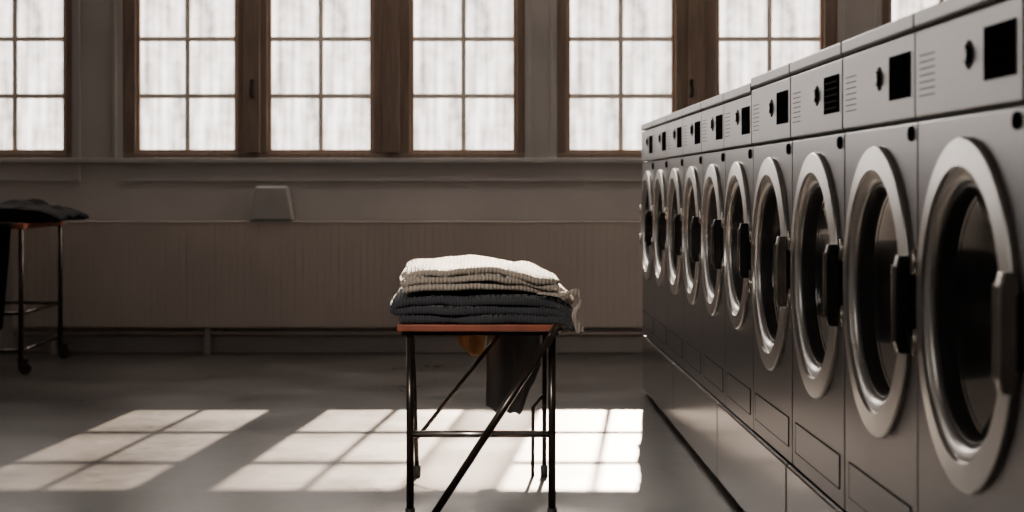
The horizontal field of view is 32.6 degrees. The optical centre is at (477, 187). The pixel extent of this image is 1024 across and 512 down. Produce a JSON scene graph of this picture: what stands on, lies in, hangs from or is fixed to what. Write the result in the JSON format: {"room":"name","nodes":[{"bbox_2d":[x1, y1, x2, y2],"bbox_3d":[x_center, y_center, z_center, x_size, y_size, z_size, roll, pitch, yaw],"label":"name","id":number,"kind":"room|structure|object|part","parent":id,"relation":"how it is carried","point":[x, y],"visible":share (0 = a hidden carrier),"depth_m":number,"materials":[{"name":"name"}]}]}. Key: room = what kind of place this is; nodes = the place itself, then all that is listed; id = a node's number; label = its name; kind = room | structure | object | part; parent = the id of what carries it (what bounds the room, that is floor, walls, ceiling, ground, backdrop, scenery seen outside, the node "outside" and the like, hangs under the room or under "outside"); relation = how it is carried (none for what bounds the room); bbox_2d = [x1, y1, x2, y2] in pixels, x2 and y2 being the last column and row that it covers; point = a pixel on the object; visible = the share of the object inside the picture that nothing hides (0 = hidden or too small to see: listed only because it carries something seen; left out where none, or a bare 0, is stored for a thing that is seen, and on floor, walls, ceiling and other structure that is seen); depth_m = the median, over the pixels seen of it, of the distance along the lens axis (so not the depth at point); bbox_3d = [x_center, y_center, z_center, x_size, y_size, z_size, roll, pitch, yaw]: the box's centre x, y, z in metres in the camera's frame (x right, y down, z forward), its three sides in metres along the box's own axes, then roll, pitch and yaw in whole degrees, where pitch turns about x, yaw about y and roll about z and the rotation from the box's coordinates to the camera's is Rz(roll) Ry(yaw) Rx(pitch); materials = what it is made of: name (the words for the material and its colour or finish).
{"room":"laundry","nodes":[
{"label":"laundry","id":0,"kind":"room"},
{"bbox_2d":[0,353,744,511],"bbox_3d":[0.000,1.350,5.280,10.800,0.200,16.960,0,0,0],"label":"floor","id":1,"kind":"structure","parent":0,"point":[80,432],"depth_m":8.73,"materials":[{"name":"concrete"}]},
{"bbox_2d":[0,221,69,374],"bbox_3d":[-3.504,0.744,12.270,1.032,1.012,1.144,0,0,0],"label":"trolley","id":2,"kind":"object","parent":1,"relation":"on","point":[24,366],"visible":0.97,"depth_m":11.92,"materials":[{"name":"black metal"}]},
{"bbox_2d":[0,222,16,329],"bbox_3d":[-3.400,0.618,11.723,0.595,0.783,0.151,0,0,0],"label":"garment","id":3,"kind":"object","parent":2,"relation":"hanging from","point":[5,227],"visible":1,"depth_m":11.67,"materials":[{"name":"grey fabric"}]},
{"bbox_3d":[-3.060,0.713,11.720,0.036,0.875,0.036,0,0,0],"label":"leg","id":4,"kind":"part","parent":2,"relation":"part of","materials":[{"name":"black metal"}]},
{"bbox_3d":[-3.530,1.090,12.264,0.966,0.025,1.113,0,0,0],"label":"rail","id":5,"kind":"part","parent":2,"relation":"part of","materials":[{"name":"black metal"}]},
{"bbox_3d":[-3.530,0.840,12.270,0.966,0.025,1.126,0,0,0],"label":"rail","id":6,"kind":"part","parent":2,"relation":"part of","materials":[{"name":"black metal"}]},
{"bbox_2d":[0,198,88,222],"bbox_3d":[-3.425,0.150,12.290,1.196,0.173,0.936,0,0,0],"label":"laundry","id":7,"kind":"object","parent":2,"relation":"on","point":[35,209],"visible":1,"depth_m":11.90,"materials":[{"name":"grey fabric"}]},
{"bbox_3d":[-3.060,0.713,12.820,0.036,0.875,0.036,0,0,0],"label":"leg","id":8,"kind":"part","parent":2,"relation":"part of","materials":[{"name":"black metal"}]},
{"bbox_2d":[12,221,644,353],"bbox_3d":[0.550,0.750,13.220,8.110,1.000,0.159,0,0,0],"label":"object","id":9,"kind":"object","parent":1,"relation":"on","point":[208,275],"visible":0.52,"depth_m":13.14,"materials":[{"name":"metal"}]},
{"bbox_2d":[249,186,294,220],"bbox_3d":[-1.554,0.117,13.195,0.336,0.265,0.127,0,0,0],"label":"wall box","id":10,"kind":"object","parent":9,"relation":"on","point":[269,203],"visible":1,"depth_m":13.14,"materials":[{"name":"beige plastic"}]},
{"bbox_2d":[64,221,640,222],"bbox_3d":[0.550,0.256,13.203,8.110,0.012,0.125,0,0,0],"label":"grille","id":11,"kind":"object","parent":9,"relation":"attached to","point":[64,221],"depth_m":13.14,"materials":[{"name":"metal"}]},
{"bbox_2d":[397,322,561,511],"bbox_3d":[0.006,0.875,7.060,0.620,0.750,1.072,0,0,0],"label":"folding stand","id":12,"kind":"object","parent":1,"relation":"on","point":[549,332],"visible":0.83,"depth_m":6.60,"materials":[{"name":"black metal"}]},
{"bbox_3d":[-0.257,0.893,6.615,0.029,0.690,0.029,0,0,0],"label":"leg","id":13,"kind":"part","parent":12,"relation":"part of","materials":[{"name":"black metal"}]},
{"bbox_3d":[-0.276,0.888,7.530,0.024,0.702,0.122,0,0,12],"label":"leg","id":14,"kind":"part","parent":12,"relation":"part of","materials":[{"name":"black metal"}]},
{"bbox_2d":[457,335,483,355],"bbox_3d":[-0.036,0.615,7.510,0.125,0.222,0.059,0,0,0],"label":"cloth","id":15,"kind":"object","parent":12,"relation":"on","point":[473,344],"visible":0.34,"depth_m":7.53,"materials":[{"name":"orange fabric"}]},
{"bbox_3d":[0.006,0.547,7.045,0.590,0.018,0.890,0,0,0],"label":"under frame","id":16,"kind":"part","parent":12,"relation":"part of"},
{"bbox_2d":[389,287,574,330],"bbox_3d":[0.020,0.466,6.966,0.709,0.147,0.853,0,0,0],"label":"folded clothes","id":17,"kind":"object","parent":12,"relation":"on","point":[462,306],"visible":0.88,"depth_m":6.58,"materials":[{"name":"grey fabric"}]},
{"bbox_2d":[400,255,573,303],"bbox_3d":[0.031,0.361,6.950,0.659,0.170,0.800,0,0,0],"label":"folded towel","id":18,"kind":"object","parent":17,"relation":"on","point":[464,272],"visible":0.98,"depth_m":6.59,"materials":[{"name":"beige fabric"}]},
{"bbox_2d":[537,289,583,332],"bbox_3d":[0.303,0.457,6.526,0.186,0.163,0.028,0,0,20],"label":"tie","id":19,"kind":"object","parent":17,"relation":"hanging from","point":[578,327],"visible":1,"depth_m":6.50,"materials":[{"name":"beige fabric"}]},
{"bbox_2d":[486,335,540,414],"bbox_3d":[0.153,0.739,7.507,0.239,0.478,0.123,0,0,0],"label":"hanging towel","id":20,"kind":"object","parent":12,"relation":"hanging from","point":[510,355],"visible":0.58,"depth_m":7.54,"materials":[{"name":"fabric"}]},
{"bbox_3d":[0.286,0.888,7.530,0.020,0.702,0.119,0,0,0],"label":"leg","id":21,"kind":"part","parent":12,"relation":"part of","materials":[{"name":"black metal"}]},
{"bbox_3d":[0.280,0.893,6.615,0.029,0.690,0.029,0,0,0],"label":"leg","id":22,"kind":"part","parent":12,"relation":"part of","materials":[{"name":"black metal"}]},
{"bbox_2d":[640,121,659,341],"bbox_3d":[1.384,0.247,10.281,0.872,1.265,0.705,0,0,0],"label":"washing machine","id":23,"kind":"object","parent":1,"relation":"on","point":[646,235],"visible":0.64,"depth_m":10.20,"materials":[{"name":"metal"}]},
{"bbox_3d":[1.006,0.220,10.281,0.048,0.644,0.644,0,0,0],"label":"door","id":24,"kind":"part","parent":23,"relation":"part of","materials":[{"name":"metal"}]},
{"bbox_3d":[1.027,0.220,10.281,0.046,0.470,0.470,0,0,0],"label":"trim","id":25,"kind":"part","parent":23,"relation":"part of","materials":[{"name":"black metal"}]},
{"bbox_3d":[0.967,0.228,9.948,0.034,0.200,0.038,0,0,0],"label":"handle","id":26,"kind":"part","parent":23,"relation":"part of","materials":[{"name":"black plastic"}]},
{"bbox_3d":[1.405,-0.366,10.281,0.830,0.038,0.705,0,0,0],"label":"lid","id":27,"kind":"part","parent":23,"relation":"part of","materials":[{"name":"grey metal"}]},
{"bbox_3d":[1.012,-0.249,10.281,0.036,0.182,0.705,0,0,0],"label":"control panel","id":28,"kind":"part","parent":23,"relation":"part of","materials":[{"name":"silver metal"}]},
{"bbox_2d":[643,335,675,423],"bbox_3d":[1.420,1.065,9.805,0.840,0.370,1.658,0,0,0],"label":"plinth","id":29,"kind":"object","parent":1,"relation":"on","point":[657,365],"visible":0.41,"depth_m":9.70,"materials":[{"name":"metal"}]},
{"bbox_2d":[652,116,673,354],"bbox_3d":[1.384,0.247,9.569,0.872,1.265,0.705,0,0,0],"label":"washing machine","id":30,"kind":"object","parent":1,"relation":"on","point":[660,132],"visible":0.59,"depth_m":9.52,"materials":[{"name":"metal"}]},
{"bbox_3d":[1.027,0.220,9.569,0.046,0.470,0.470,0,0,0],"label":"trim","id":31,"kind":"part","parent":30,"relation":"part of","materials":[{"name":"black metal"}]},
{"bbox_3d":[1.006,0.220,9.569,0.048,0.644,0.644,0,0,0],"label":"door","id":32,"kind":"part","parent":30,"relation":"part of","materials":[{"name":"metal"}]},
{"bbox_3d":[1.012,-0.249,9.569,0.036,0.182,0.705,0,0,0],"label":"control panel","id":33,"kind":"part","parent":30,"relation":"part of","materials":[{"name":"silver metal"}]},
{"bbox_3d":[1.405,-0.366,9.569,0.830,0.038,0.705,0,0,0],"label":"lid","id":34,"kind":"part","parent":30,"relation":"part of","materials":[{"name":"grey metal"}]},
{"bbox_3d":[0.967,0.228,9.235,0.034,0.200,0.038,0,0,0],"label":"handle","id":35,"kind":"part","parent":30,"relation":"part of","materials":[{"name":"black plastic"}]},
{"bbox_2d":[665,109,689,368],"bbox_3d":[1.384,0.247,8.855,0.872,1.265,0.705,0,0,0],"label":"washing machine","id":36,"kind":"object","parent":1,"relation":"on","point":[673,243],"visible":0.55,"depth_m":8.81,"materials":[{"name":"metal"}]},
{"bbox_3d":[1.006,0.220,8.855,0.048,0.644,0.644,0,0,0],"label":"door","id":37,"kind":"part","parent":36,"relation":"part of","materials":[{"name":"metal"}]},
{"bbox_3d":[1.027,0.220,8.855,0.046,0.470,0.470,0,0,0],"label":"trim","id":38,"kind":"part","parent":36,"relation":"part of","materials":[{"name":"black metal"}]},
{"bbox_3d":[0.967,0.228,8.522,0.034,0.200,0.038,0,0,0],"label":"handle","id":39,"kind":"part","parent":36,"relation":"part of","materials":[{"name":"black plastic"}]},
{"bbox_3d":[1.405,-0.366,8.855,0.830,0.038,0.705,0,0,0],"label":"lid","id":40,"kind":"part","parent":36,"relation":"part of","materials":[{"name":"grey metal"}]},
{"bbox_3d":[1.012,-0.249,8.855,0.036,0.182,0.705,0,0,0],"label":"control panel","id":41,"kind":"part","parent":36,"relation":"part of","materials":[{"name":"grey metal"}]},
{"bbox_2d":[681,102,709,384],"bbox_3d":[1.384,0.247,8.143,0.872,1.265,0.705,0,0,0],"label":"washing machine","id":42,"kind":"object","parent":1,"relation":"on","point":[692,124],"visible":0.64,"depth_m":8.12,"materials":[{"name":"metal"}]},
{"bbox_3d":[1.006,0.220,8.143,0.048,0.644,0.644,0,0,0],"label":"door","id":43,"kind":"part","parent":42,"relation":"part of","materials":[{"name":"metal"}]},
{"bbox_3d":[1.027,0.220,8.143,0.046,0.470,0.470,0,0,0],"label":"trim","id":44,"kind":"part","parent":42,"relation":"part of","materials":[{"name":"black rubber"}]},
{"bbox_3d":[1.405,-0.366,8.143,0.830,0.038,0.705,0,0,0],"label":"lid","id":45,"kind":"part","parent":42,"relation":"part of","materials":[{"name":"grey metal"}]},
{"bbox_3d":[0.967,0.228,7.809,0.034,0.200,0.038,0,0,0],"label":"handle","id":46,"kind":"part","parent":42,"relation":"part of","materials":[{"name":"black plastic"}]},
{"bbox_3d":[1.012,-0.249,8.143,0.036,0.182,0.705,0,0,0],"label":"control panel","id":47,"kind":"part","parent":42,"relation":"part of","materials":[{"name":"grey metal"}]},
{"bbox_2d":[673,363,721,483],"bbox_3d":[1.420,1.065,8.145,0.840,0.370,1.638,0,0,0],"label":"plinth","id":48,"kind":"object","parent":1,"relation":"on","point":[695,409],"visible":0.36,"depth_m":8.01,"materials":[{"name":"metal"}]},
{"bbox_2d":[699,93,732,405],"bbox_3d":[1.384,0.247,7.429,0.872,1.265,0.705,0,0,0],"label":"washing machine","id":49,"kind":"object","parent":1,"relation":"on","point":[711,255],"visible":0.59,"depth_m":7.38,"materials":[{"name":"metal"}]},
{"bbox_3d":[1.006,0.220,7.429,0.048,0.644,0.644,0,0,0],"label":"door","id":50,"kind":"part","parent":49,"relation":"part of","materials":[{"name":"metal"}]},
{"bbox_3d":[1.027,0.220,7.429,0.046,0.470,0.470,0,0,0],"label":"trim","id":51,"kind":"part","parent":49,"relation":"part of","materials":[{"name":"black rubber"}]},
{"bbox_3d":[1.405,-0.366,7.429,0.830,0.038,0.705,0,0,0],"label":"lid","id":52,"kind":"part","parent":49,"relation":"part of","materials":[{"name":"grey metal"}]},
{"bbox_3d":[1.012,-0.249,7.429,0.036,0.182,0.705,0,0,0],"label":"control panel","id":53,"kind":"part","parent":49,"relation":"part of","materials":[{"name":"grey metal"}]},
{"bbox_3d":[0.967,0.228,7.096,0.034,0.200,0.038,0,0,0],"label":"handle","id":54,"kind":"part","parent":49,"relation":"part of","materials":[{"name":"black plastic"}]},
{"bbox_2d":[722,83,761,429],"bbox_3d":[1.384,0.247,6.716,0.872,1.265,0.705,0,0,0],"label":"washing machine","id":55,"kind":"object","parent":1,"relation":"on","point":[737,215],"visible":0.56,"depth_m":6.70,"materials":[{"name":"metal"}]},
{"bbox_3d":[0.989,-0.270,6.694,0.011,0.038,0.038,0,0,0],"label":"knob","id":56,"kind":"part","parent":55,"relation":"part of","materials":[{"name":"black plastic"}]},
{"bbox_3d":[1.006,0.220,6.716,0.048,0.644,0.644,0,0,0],"label":"door","id":57,"kind":"part","parent":55,"relation":"part of","materials":[{"name":"metal"}]},
{"bbox_3d":[1.027,0.220,6.716,0.046,0.470,0.470,0,0,0],"label":"trim","id":58,"kind":"part","parent":55,"relation":"part of","materials":[{"name":"black rubber"}]},
{"bbox_3d":[1.405,-0.366,6.716,0.830,0.038,0.705,0,0,0],"label":"lid","id":59,"kind":"part","parent":55,"relation":"part of","materials":[{"name":"grey metal"}]},
{"bbox_3d":[1.012,-0.249,6.716,0.036,0.182,0.705,0,0,0],"label":"control panel","id":60,"kind":"part","parent":55,"relation":"part of","materials":[{"name":"grey metal"}]},
{"bbox_3d":[0.967,0.228,6.383,0.034,0.200,0.038,0,0,0],"label":"handle","id":61,"kind":"part","parent":55,"relation":"part of","materials":[{"name":"black plastic"}]},
{"bbox_2d":[718,402,792,511],"bbox_3d":[1.420,1.065,6.500,0.840,0.370,1.628,0,0,0],"label":"base panel","id":62,"kind":"object","parent":1,"relation":"on","point":[754,473],"visible":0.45,"depth_m":6.47,"materials":[{"name":"metal"}]},
{"bbox_2d":[749,63,801,463],"bbox_3d":[1.384,0.240,5.965,0.872,1.280,0.785,0,0,0],"label":"washing machine","id":63,"kind":"object","parent":1,"relation":"on","point":[769,280],"visible":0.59,"depth_m":5.97,"materials":[{"name":"metal"}]},
{"bbox_3d":[1.027,0.258,5.965,0.046,0.538,0.538,0,0,0],"label":"trim","id":64,"kind":"part","parent":63,"relation":"part of","materials":[{"name":"silver metal"}]},
{"bbox_3d":[0.989,-0.270,5.923,0.011,0.038,0.038,0,0,0],"label":"knob","id":65,"kind":"part","parent":63,"relation":"part of","materials":[{"name":"black plastic"}]},
{"bbox_3d":[1.006,0.258,5.965,0.048,0.728,0.728,0,0,0],"label":"door","id":66,"kind":"part","parent":63,"relation":"part of","materials":[{"name":"metal"}]},
{"bbox_3d":[1.405,-0.381,5.965,0.830,0.038,0.785,0,0,0],"label":"lid","id":67,"kind":"part","parent":63,"relation":"part of","materials":[{"name":"grey metal"}]},
{"bbox_3d":[1.012,-0.257,5.965,0.036,0.197,0.785,0,0,0],"label":"control panel","id":68,"kind":"part","parent":63,"relation":"part of","materials":[{"name":"grey metal"}]},
{"bbox_3d":[1.121,0.258,5.965,0.152,0.514,0.514,0,0,0],"label":"glass","id":69,"kind":"part","parent":63,"relation":"part of","materials":[{"name":"black glass"}]},
{"bbox_3d":[0.967,0.266,5.591,0.034,0.224,0.038,0,0,0],"label":"handle","id":70,"kind":"part","parent":63,"relation":"part of","materials":[{"name":"black plastic"}]},
{"bbox_2d":[787,465,846,511],"bbox_3d":[1.420,1.065,4.840,0.840,0.370,1.668,0,0,0],"label":"plinth","id":71,"kind":"object","parent":1,"relation":"on","point":[803,495],"visible":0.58,"depth_m":5.36,"materials":[{"name":"metal"}]},
{"bbox_2d":[788,42,855,509],"bbox_3d":[1.384,0.240,5.170,0.872,1.280,0.785,0,0,0],"label":"washing machine","id":72,"kind":"object","parent":1,"relation":"on","point":[815,292],"visible":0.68,"depth_m":5.18,"materials":[{"name":"metal"}]},
{"bbox_3d":[1.027,0.258,5.170,0.046,0.538,0.538,0,0,0],"label":"trim","id":73,"kind":"part","parent":72,"relation":"part of","materials":[{"name":"black rubber"}]},
{"bbox_3d":[0.989,-0.270,5.128,0.011,0.038,0.038,0,0,0],"label":"knob","id":74,"kind":"part","parent":72,"relation":"part of","materials":[{"name":"black plastic"}]},
{"bbox_3d":[1.006,0.258,5.170,0.048,0.728,0.728,0,0,0],"label":"door","id":75,"kind":"part","parent":72,"relation":"part of","materials":[{"name":"metal"}]},
{"bbox_3d":[1.405,-0.381,5.170,0.830,0.038,0.785,0,0,0],"label":"lid","id":76,"kind":"part","parent":72,"relation":"part of","materials":[{"name":"grey metal"}]},
{"bbox_3d":[1.012,-0.257,5.170,0.036,0.197,0.785,0,0,0],"label":"control panel","id":77,"kind":"part","parent":72,"relation":"part of","materials":[{"name":"grey metal"}]},
{"bbox_3d":[1.121,0.258,5.170,0.152,0.514,0.514,0,0,0],"label":"glass","id":78,"kind":"part","parent":72,"relation":"part of","materials":[{"name":"black glass"}]},
{"bbox_3d":[0.967,0.266,4.796,0.034,0.224,0.038,0,0,0],"label":"handle","id":79,"kind":"part","parent":72,"relation":"part of","materials":[{"name":"black plastic"}]},
{"bbox_2d":[840,13,931,511],"bbox_3d":[1.384,0.240,4.375,0.872,1.280,0.785,0,0,0],"label":"washing machine","id":80,"kind":"object","parent":1,"relation":"on","point":[878,309],"visible":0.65,"depth_m":4.42,"materials":[{"name":"metal"}]},
{"bbox_3d":[1.027,0.258,4.375,0.046,0.538,0.538,0,0,0],"label":"trim","id":81,"kind":"part","parent":80,"relation":"part of","materials":[{"name":"black rubber"}]},
{"bbox_3d":[0.989,-0.270,4.332,0.011,0.038,0.038,0,0,0],"label":"knob","id":82,"kind":"part","parent":80,"relation":"part of","materials":[{"name":"black plastic"}]},
{"bbox_3d":[1.006,0.258,4.375,0.048,0.728,0.728,0,0,0],"label":"door","id":83,"kind":"part","parent":80,"relation":"part of","materials":[{"name":"metal"}]},
{"bbox_3d":[1.405,-0.381,4.375,0.830,0.038,0.785,0,0,0],"label":"lid","id":84,"kind":"part","parent":80,"relation":"part of","materials":[{"name":"grey metal"}]},
{"bbox_3d":[1.012,-0.257,4.375,0.036,0.197,0.785,0,0,0],"label":"control panel","id":85,"kind":"part","parent":80,"relation":"part of","materials":[{"name":"grey metal"}]},
{"bbox_3d":[1.121,0.258,4.375,0.152,0.514,0.514,0,0,0],"label":"glass","id":86,"kind":"part","parent":80,"relation":"part of","materials":[{"name":"black glass"}]},
{"bbox_3d":[0.967,0.266,4.002,0.034,0.224,0.038,0,0,0],"label":"handle","id":87,"kind":"part","parent":80,"relation":"part of","materials":[{"name":"black plastic"}]},
{"bbox_2d":[912,0,1023,511],"bbox_3d":[1.384,0.240,3.585,0.872,1.280,0.785,0,0,0],"label":"washing machine","id":88,"kind":"object","parent":1,"relation":"on","point":[968,260],"visible":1,"depth_m":3.67,"materials":[{"name":"metal"}]},
{"bbox_3d":[1.405,-0.381,3.585,0.830,0.038,0.785,0,0,0],"label":"lid","id":89,"kind":"part","parent":88,"relation":"part of","materials":[{"name":"grey metal"}]},
{"bbox_3d":[1.027,0.258,3.585,0.046,0.538,0.538,0,0,0],"label":"trim","id":90,"kind":"part","parent":88,"relation":"part of","materials":[{"name":"black rubber"}]},
{"bbox_3d":[0.989,-0.270,3.542,0.011,0.038,0.038,0,0,0],"label":"knob","id":91,"kind":"part","parent":88,"relation":"part of","materials":[{"name":"black plastic"}]},
{"bbox_3d":[1.006,0.258,3.585,0.048,0.728,0.728,0,0,0],"label":"door","id":92,"kind":"part","parent":88,"relation":"part of","materials":[{"name":"metal"}]},
{"bbox_3d":[1.012,-0.257,3.585,0.036,0.197,0.785,0,0,0],"label":"control panel","id":93,"kind":"part","parent":88,"relation":"part of","materials":[{"name":"grey metal"}]},
{"bbox_3d":[1.121,0.258,3.585,0.152,0.514,0.514,0,0,0],"label":"glass","id":94,"kind":"part","parent":88,"relation":"part of","materials":[{"name":"black glass"}]},
{"bbox_3d":[0.967,0.266,3.212,0.034,0.224,0.038,0,0,0],"label":"handle","id":95,"kind":"part","parent":88,"relation":"part of","materials":[{"name":"black plastic"}]},
{"bbox_2d":[0,0,881,334],"bbox_3d":[0.000,-0.450,13.530,10.400,3.400,0.460,0,0,0],"label":"wall","id":96,"kind":"structure","parent":0,"point":[99,195],"depth_m":13.30,"materials":[{"name":"paint"}]},
{"bbox_2d":[0,0,65,152],"bbox_3d":[-3.538,-0.920,13.380,0.798,1.307,0.060,0,0,0],"label":"window","id":97,"kind":"structure","parent":96,"relation":"in","point":[32,32],"depth_m":13.38,"materials":[{"name":"frosted glass"},{"name":"brown wood"}]},
{"bbox_2d":[0,0,71,157],"bbox_3d":[-4.081,-0.920,13.363,1.991,1.383,0.155,0,0,0],"label":"trim","id":98,"kind":"structure","parent":96,"relation":"attached to","point":[68,154],"depth_m":13.32,"materials":[{"name":"brown wood"}]},
{"bbox_2d":[77,0,80,180],"bbox_3d":[-3.032,-1.102,13.289,0.024,2.097,0.022,0,0,0],"label":"trim","id":99,"kind":"structure","parent":96,"relation":"attached to","point":[78,1],"depth_m":13.28,"materials":[{"name":"wood"}]},
{"bbox_2d":[113,0,116,157],"bbox_3d":[-2.759,-1.170,13.289,0.024,1.960,0.022,0,0,0],"label":"trim","id":100,"kind":"structure","parent":96,"relation":"attached to","point":[114,1],"depth_m":13.28,"materials":[{"name":"wood"}]},
{"bbox_2d":[136,0,253,152],"bbox_3d":[-2.154,-0.920,13.318,0.905,1.307,0.185,0,0,0],"label":"window","id":101,"kind":"structure","parent":96,"relation":"in","point":[186,50],"depth_m":13.38,"materials":[{"name":"frosted glass"},{"name":"brown wood"}]},
{"bbox_3d":[-1.717,-0.756,13.260,0.030,0.140,0.070,0,0,0],"label":"casement handle","id":102,"kind":"part","parent":101,"relation":"part of","materials":[{"name":"black plastic"}]},
{"bbox_2d":[268,0,372,152],"bbox_3d":[-1.201,-0.920,13.380,0.806,1.307,0.060,0,0,0],"label":"window","id":103,"kind":"structure","parent":96,"relation":"in","point":[320,52],"depth_m":13.38,"materials":[{"name":"frosted glass"},{"name":"brown wood"}]},
{"bbox_2d":[0,178,642,180],"bbox_3d":[0.000,-0.065,13.294,10.400,0.023,0.012,0,0,0],"label":"trim","id":104,"kind":"structure","parent":96,"relation":"attached to","point":[1,179],"depth_m":13.29,"materials":[{"name":"wood"}]},
{"bbox_2d":[0,335,643,352],"bbox_3d":[0.000,1.185,13.285,10.400,0.130,0.030,0,0,0],"label":"baseboard","id":105,"kind":"structure","parent":96,"relation":"attached to","point":[75,343],"depth_m":13.27,"materials":[{"name":"wood"}]},
{"bbox_2d":[123,0,524,157],"bbox_3d":[-1.174,-0.920,13.363,3.063,1.383,0.155,0,0,0],"label":"window frame","id":106,"kind":"structure","parent":96,"relation":"attached to","point":[391,18],"depth_m":13.32,"materials":[{"name":"brown wood"}]},
{"bbox_2d":[0,158,647,162],"bbox_3d":[0.000,-0.208,13.285,10.400,0.037,0.030,0,0,0],"label":"trim","id":107,"kind":"structure","parent":96,"relation":"attached to","point":[2,160],"depth_m":13.27,"materials":[{"name":"wood"}]},
{"bbox_2d":[410,0,516,152],"bbox_3d":[-0.110,-0.920,13.380,0.813,1.307,0.060,0,0,0],"label":"window","id":108,"kind":"structure","parent":96,"relation":"in","point":[463,53],"depth_m":13.38,"materials":[{"name":"white glass"}]},
{"bbox_2d":[528,0,531,157],"bbox_3d":[0.395,-1.170,13.289,0.024,1.960,0.022,0,0,0],"label":"trim","id":109,"kind":"structure","parent":96,"relation":"attached to","point":[529,1],"depth_m":13.28,"materials":[{"name":"wood"}]},
{"bbox_2d":[550,0,553,157],"bbox_3d":[0.562,-1.170,13.289,0.024,1.960,0.022,0,0,0],"label":"trim","id":110,"kind":"structure","parent":96,"relation":"attached to","point":[551,1],"depth_m":13.28,"materials":[{"name":"wood"}]},
{"bbox_2d":[567,0,693,152],"bbox_3d":[1.156,-0.920,13.318,0.958,1.307,0.185,0,0,0],"label":"window","id":111,"kind":"structure","parent":96,"relation":"in","point":[621,53],"depth_m":13.38,"materials":[{"name":"white glass"}]},
{"bbox_3d":[1.620,-0.756,13.260,0.030,0.140,0.070,0,0,0],"label":"casement handle","id":112,"kind":"part","parent":111,"relation":"part of","materials":[{"name":"black plastic"}]},
{"bbox_2d":[557,0,836,157],"bbox_3d":[1.668,-0.920,13.363,2.136,1.383,0.155,0,0,0],"label":"window frame","id":113,"kind":"structure","parent":96,"relation":"attached to","point":[695,20],"depth_m":13.32,"materials":[{"name":"brown wood"}]},
{"bbox_2d":[717,0,823,94],"bbox_3d":[2.227,-0.920,13.380,0.821,1.307,0.060,0,0,0],"label":"window","id":114,"kind":"structure","parent":96,"relation":"in","point":[755,38],"depth_m":13.38,"materials":[{"name":"white glass"}]},
{"bbox_2d":[843,0,846,40],"bbox_3d":[2.789,-1.170,13.289,0.024,1.960,0.022,0,0,0],"label":"trim","id":115,"kind":"structure","parent":96,"relation":"attached to","point":[844,1],"depth_m":13.28,"materials":[{"name":"wood"}]},
{"bbox_2d":[874,0,877,28],"bbox_3d":[3.025,-1.170,13.289,0.024,1.960,0.022,0,0,0],"label":"trim","id":116,"kind":"structure","parent":96,"relation":"attached to","point":[875,1],"depth_m":13.28,"materials":[{"name":"wood"}]},
{"bbox_2d":[882,0,888,25],"bbox_3d":[3.804,-0.920,13.363,1.467,1.383,0.155,0,0,0],"label":"trim","id":117,"kind":"structure","parent":96,"relation":"attached to","point":[885,3],"depth_m":13.32,"materials":[{"name":"brown wood"}]},
{"bbox_2d":[889,0,944,22],"bbox_3d":[3.542,-0.920,13.380,0.821,1.307,0.060,0,0,0],"label":"window","id":118,"kind":"structure","parent":96,"relation":"in","point":[898,9],"depth_m":13.38,"materials":[{"name":"white glass"}]},
{"bbox_3d":[3.542,-0.920,13.380,0.821,1.307,0.060,0,0,0],"label":"sash frame","id":119,"kind":"part","parent":118,"relation":"part of","materials":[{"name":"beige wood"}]}
]}

